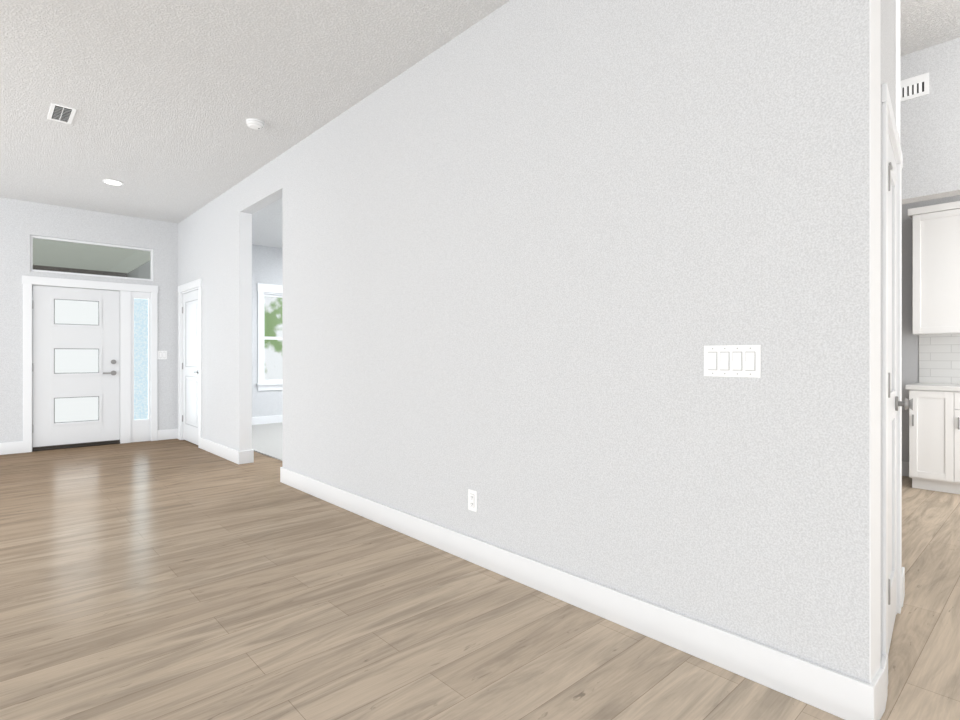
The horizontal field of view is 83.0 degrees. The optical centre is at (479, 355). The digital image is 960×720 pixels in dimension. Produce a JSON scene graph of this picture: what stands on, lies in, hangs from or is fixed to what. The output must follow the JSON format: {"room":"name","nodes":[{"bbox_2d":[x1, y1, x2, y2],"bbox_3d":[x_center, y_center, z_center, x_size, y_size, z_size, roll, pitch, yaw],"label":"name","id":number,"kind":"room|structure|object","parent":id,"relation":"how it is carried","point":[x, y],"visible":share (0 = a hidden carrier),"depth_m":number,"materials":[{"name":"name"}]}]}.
{"room":"empty living room","nodes":[
{"label":"empty living room","id":0,"kind":"room"},
{"bbox_2d":[0,197,177,442],"bbox_3d":[-7.374,-0.355,4.965,8.260,3.050,0.130,0,0,-43],"label":"wall","id":1,"kind":"structure","parent":0,"point":[21,221],"depth_m":6.87,"materials":[{"name":"paint"}]},
{"bbox_2d":[0,441,22,454],"bbox_3d":[-7.897,1.100,4.385,6.444,0.140,0.016,0,0,-43],"label":"baseboard","id":2,"kind":"structure","parent":1,"relation":"attached to","point":[8,447],"depth_m":6.49,"materials":[{"name":"white wood"}]},
{"bbox_2d":[32,285,119,449],"bbox_3d":[-5.146,0.141,6.946,0.909,2.014,0.100,0,0,-43],"label":"front door","id":3,"kind":"structure","parent":1,"relation":"in","point":[75,366],"depth_m":6.93,"materials":[{"name":"painted wood"},{"name":"frosted glass"},{"name":"satin nickel"}]},
{"bbox_2d":[22,235,157,452],"bbox_3d":[-5.041,-0.155,7.093,1.442,2.650,0.153,0,0,-43],"label":"trim","id":4,"kind":"structure","parent":1,"relation":"attached to","point":[133,430],"depth_m":7.28,"materials":[{"name":"white painted wood"}]},
{"bbox_2d":[33,238,150,277],"bbox_3d":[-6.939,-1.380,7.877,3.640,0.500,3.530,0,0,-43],"label":"transom window","id":5,"kind":"structure","parent":1,"relation":"attached to","point":[89,256],"depth_m":8.74,"materials":[{"name":"clear glass"}]},
{"bbox_2d":[134,299,147,419],"bbox_3d":[-4.646,0.043,7.442,0.169,1.650,0.008,0,0,-43],"label":"window","id":6,"kind":"structure","parent":1,"relation":"in","point":[140,358],"depth_m":7.43,"materials":[{"name":"clear glass"}]},
{"bbox_2d":[158,351,166,358],"bbox_3d":[-4.430,-0.014,7.573,0.115,0.118,0.012,0,0,-43],"label":"light switch","id":7,"kind":"object","parent":1,"relation":"attached to","point":[162,354],"visible":1,"depth_m":7.58,"materials":[{"name":"white plastic"}]},
{"bbox_2d":[157,429,177,439],"bbox_3d":[-4.372,1.100,7.610,0.260,0.140,0.036,0,0,-43],"label":"baseboard","id":8,"kind":"structure","parent":1,"relation":"attached to","point":[166,434],"depth_m":7.61,"materials":[{"name":"white wood"}]},
{"bbox_2d":[252,422,282,460],"bbox_3d":[-1.637,1.164,7.745,3.130,0.012,5.020,0,0,-43],"label":"floor","id":9,"kind":"structure","parent":0,"point":[267,439],"depth_m":7.53,"materials":[{"name":"white"}]},
{"bbox_2d":[252,244,282,416],"bbox_3d":[-3.489,-0.355,9.539,3.390,3.050,0.130,0,0,-43],"label":"wall","id":10,"kind":"structure","parent":0,"point":[267,264],"depth_m":9.24,"materials":[{"name":"paint"}]},
{"bbox_2d":[252,415,282,424],"bbox_3d":[-3.442,1.100,9.481,3.380,0.140,0.019,0,0,-43],"label":"baseboard","id":11,"kind":"structure","parent":10,"relation":"attached to","point":[277,418],"depth_m":9.29,"materials":[{"name":"white wood"}]},
{"bbox_2d":[257,283,282,390],"bbox_3d":[-3.388,-0.320,9.599,1.140,1.820,0.180,0,0,-43],"label":"window","id":12,"kind":"structure","parent":10,"relation":"in","point":[272,338],"depth_m":9.31,"materials":[{"name":"white"}]},
{"bbox_2d":[0,439,959,719],"bbox_3d":[-2.123,1.200,3.345,13.800,0.060,18.200,0,0,-43],"label":"floor","id":13,"kind":"structure","parent":0,"point":[172,579],"depth_m":2.39,"materials":[{"name":"brown wood"}]},
{"bbox_2d":[909,390,940,491],"bbox_3d":[4.118,0.733,4.851,0.626,0.876,0.358,0,0,-43],"label":"base cabinet","id":14,"kind":"object","parent":13,"relation":"on","point":[934,440],"depth_m":4.70,"materials":[{"name":"white wood"}]},
{"bbox_2d":[905,383,959,390],"bbox_3d":[5.054,0.275,3.819,0.642,0.038,3.185,0,0,-43],"label":"countertop","id":15,"kind":"structure","parent":14,"relation":"on","point":[937,386],"depth_m":4.71,"materials":[{"name":"white stone"}]},
{"bbox_2d":[941,391,959,493],"bbox_3d":[4.352,0.733,4.595,0.626,0.876,0.564,0,0,-43],"label":"base cabinet","id":16,"kind":"object","parent":13,"relation":"on","point":[950,400],"depth_m":4.57,"materials":[{"name":"white wood"}]},
{"bbox_2d":[0,0,959,247],"bbox_3d":[-0.973,-1.955,2.094,13.800,0.150,14.800,0,0,-43],"label":"ceiling","id":17,"kind":"structure","parent":0,"point":[166,99],"depth_m":3.71,"materials":[{"name":"white paint"}]},
{"bbox_2d":[47,103,76,123],"bbox_3d":[-3.244,-1.874,4.210,0.150,0.015,0.360,0,0,-43],"label":"ceiling vent","id":18,"kind":"object","parent":17,"relation":"in","point":[61,113],"visible":0.98,"depth_m":4.20,"materials":[{"name":"white metal"}]},
{"bbox_2d":[102,179,123,185],"bbox_3d":[-3.963,-1.875,5.865,0.196,0.010,0.196,0,0,-43],"label":"recessed light","id":19,"kind":"object","parent":17,"relation":"in","point":[112,182],"visible":0.92,"depth_m":5.85,"materials":[{"name":"white"}]},
{"bbox_2d":[246,118,263,128],"bbox_3d":[-1.805,-1.857,4.358,0.136,0.046,0.136,0,0,-43],"label":"smoke detector","id":20,"kind":"object","parent":17,"relation":"attached to","point":[253,123],"visible":1,"depth_m":4.32,"materials":[{"name":"white plastic"}]},
{"bbox_2d":[127,0,868,682],"bbox_3d":[-2.952,-0.355,6.353,0.130,3.050,12.490,0,0,-43],"label":"wall","id":21,"kind":"structure","parent":0,"point":[539,256],"depth_m":2.43,"materials":[{"name":"paint"}]},
{"bbox_2d":[182,290,197,444],"bbox_3d":[-3.859,0.147,7.246,0.091,2.022,0.880,0,0,-43],"label":"interior door","id":22,"kind":"structure","parent":21,"relation":"in","point":[190,367],"depth_m":7.31,"materials":[{"name":"white wood"}]},
{"bbox_2d":[178,278,201,448],"bbox_3d":[-3.836,0.095,7.299,0.153,2.150,1.066,0,0,-43],"label":"door frame","id":23,"kind":"structure","parent":21,"relation":"attached to","point":[190,285],"depth_m":7.35,"materials":[{"name":"white wood"}]},
{"bbox_2d":[201,437,243,463],"bbox_3d":[-3.062,1.100,6.366,0.019,0.140,1.371,0,0,-43],"label":"baseboard","id":24,"kind":"structure","parent":21,"relation":"attached to","point":[230,454],"depth_m":6.22,"materials":[{"name":"white wood"}]},
{"bbox_2d":[244,449,253,462],"bbox_3d":[-3.581,1.100,7.145,0.016,0.140,3.220,0,0,-43],"label":"baseboard","id":25,"kind":"structure","parent":21,"relation":"attached to","point":[248,454],"depth_m":5.93,"materials":[{"name":"white wood"}]},
{"bbox_2d":[468,489,476,511],"bbox_3d":[-0.043,0.821,3.085,0.009,0.118,0.072,0,0,-43],"label":"duplex electrical outlet","id":26,"kind":"object","parent":21,"relation":"attached to","point":[472,500],"visible":1,"depth_m":3.08,"materials":[{"name":"white plastic"}]},
{"bbox_2d":[240,0,880,682],"bbox_3d":[-0.639,-0.425,3.837,0.128,2.910,5.664,0,0,-43],"label":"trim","id":27,"kind":"structure","parent":21,"relation":"attached to","point":[874,334],"depth_m":1.77,"materials":[{"name":"white"}]},
{"bbox_2d":[280,467,883,719],"bbox_3d":[-0.308,1.100,3.370,0.019,0.140,4.552,0,0,-43],"label":"baseboard","id":28,"kind":"structure","parent":21,"relation":"attached to","point":[840,695],"depth_m":2.25,"materials":[{"name":"white wood"}]},
{"bbox_2d":[704,345,760,377],"bbox_3d":[0.936,0.019,2.016,0.013,0.118,0.204,0,0,-43],"label":"switch plate","id":29,"kind":"object","parent":21,"relation":"attached to","point":[732,360],"visible":1,"depth_m":2.01,"materials":[{"name":"white plastic"}]},
{"bbox_2d":[881,0,899,655],"bbox_3d":[1.523,-0.355,2.135,0.780,3.050,0.223,0,0,-43],"label":"wall","id":30,"kind":"structure","parent":0,"point":[890,43],"depth_m":1.86,"materials":[{"name":"paint"}]},
{"bbox_2d":[882,83,902,656],"bbox_3d":[1.633,0.116,2.243,0.136,2.108,0.886,0,0,41],"label":"door frame","id":31,"kind":"structure","parent":30,"relation":"attached to","point":[889,127],"depth_m":1.91,"materials":[{"name":"white wood"}]},
{"bbox_2d":[888,134,912,653],"bbox_3d":[1.666,0.147,2.213,0.644,2.022,0.130,0,0,-43],"label":"pantry door","id":32,"kind":"structure","parent":30,"relation":"in","point":[894,403],"depth_m":2.36,"materials":[{"name":"painted wood"},{"name":"satin nickel"}]},
{"bbox_2d":[902,567,904,606],"bbox_3d":[1.347,1.100,3.261,0.242,0.140,1.921,0,0,-43],"label":"baseboard","id":33,"kind":"structure","parent":30,"relation":"attached to","point":[903,568],"depth_m":2.57,"materials":[{"name":"white wood"}]},
{"bbox_2d":[900,37,959,203],"bbox_3d":[3.076,-0.355,3.030,0.130,3.050,3.500,0,0,-43],"label":"wall","id":34,"kind":"structure","parent":0,"point":[930,134],"depth_m":3.29,"materials":[{"name":"paint"}]},
{"bbox_2d":[900,72,928,101],"bbox_3d":[2.622,-1.660,3.421,0.010,0.130,0.320,0,0,-43],"label":"air vent","id":35,"kind":"object","parent":34,"relation":"in","point":[914,87],"visible":0.35,"depth_m":3.35,"materials":[{"name":"white metal"}]},
{"bbox_2d":[902,195,959,461],"bbox_3d":[5.234,-0.355,4.199,0.130,3.050,9.240,0,0,-43],"label":"wall","id":36,"kind":"structure","parent":0,"point":[910,357],"depth_m":5.28,"materials":[{"name":"paint"}]},
{"bbox_2d":[902,461,908,476],"bbox_3d":[3.120,1.100,6.391,0.016,0.140,3.150,0,0,-43],"label":"baseboard","id":37,"kind":"structure","parent":36,"relation":"attached to","point":[905,465],"depth_m":5.28,"materials":[{"name":"white wood"}]},
{"bbox_2d":[908,201,959,334],"bbox_3d":[4.241,-0.775,4.924,0.346,1.150,0.460,0,0,-43],"label":"upper cabinet","id":38,"kind":"object","parent":36,"relation":"attached to","point":[935,269],"visible":1,"depth_m":4.83,"materials":[{"name":"white wood"}]},
{"bbox_2d":[919,334,959,383],"bbox_3d":[5.288,0.028,4.034,0.008,0.455,3.185,0,0,-43],"label":"tile backsplash","id":39,"kind":"structure","parent":36,"relation":"attached to","point":[939,358],"depth_m":5.09,"materials":[{"name":"white tile"}]},
{"label":"outside","id":40,"kind":"structure","parent":0,"visible":0},
{"bbox_2d":[264,297,282,379],"bbox_3d":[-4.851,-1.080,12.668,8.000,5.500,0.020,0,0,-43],"label":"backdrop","id":41,"kind":"structure","parent":40,"point":[279,351],"depth_m":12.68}
]}

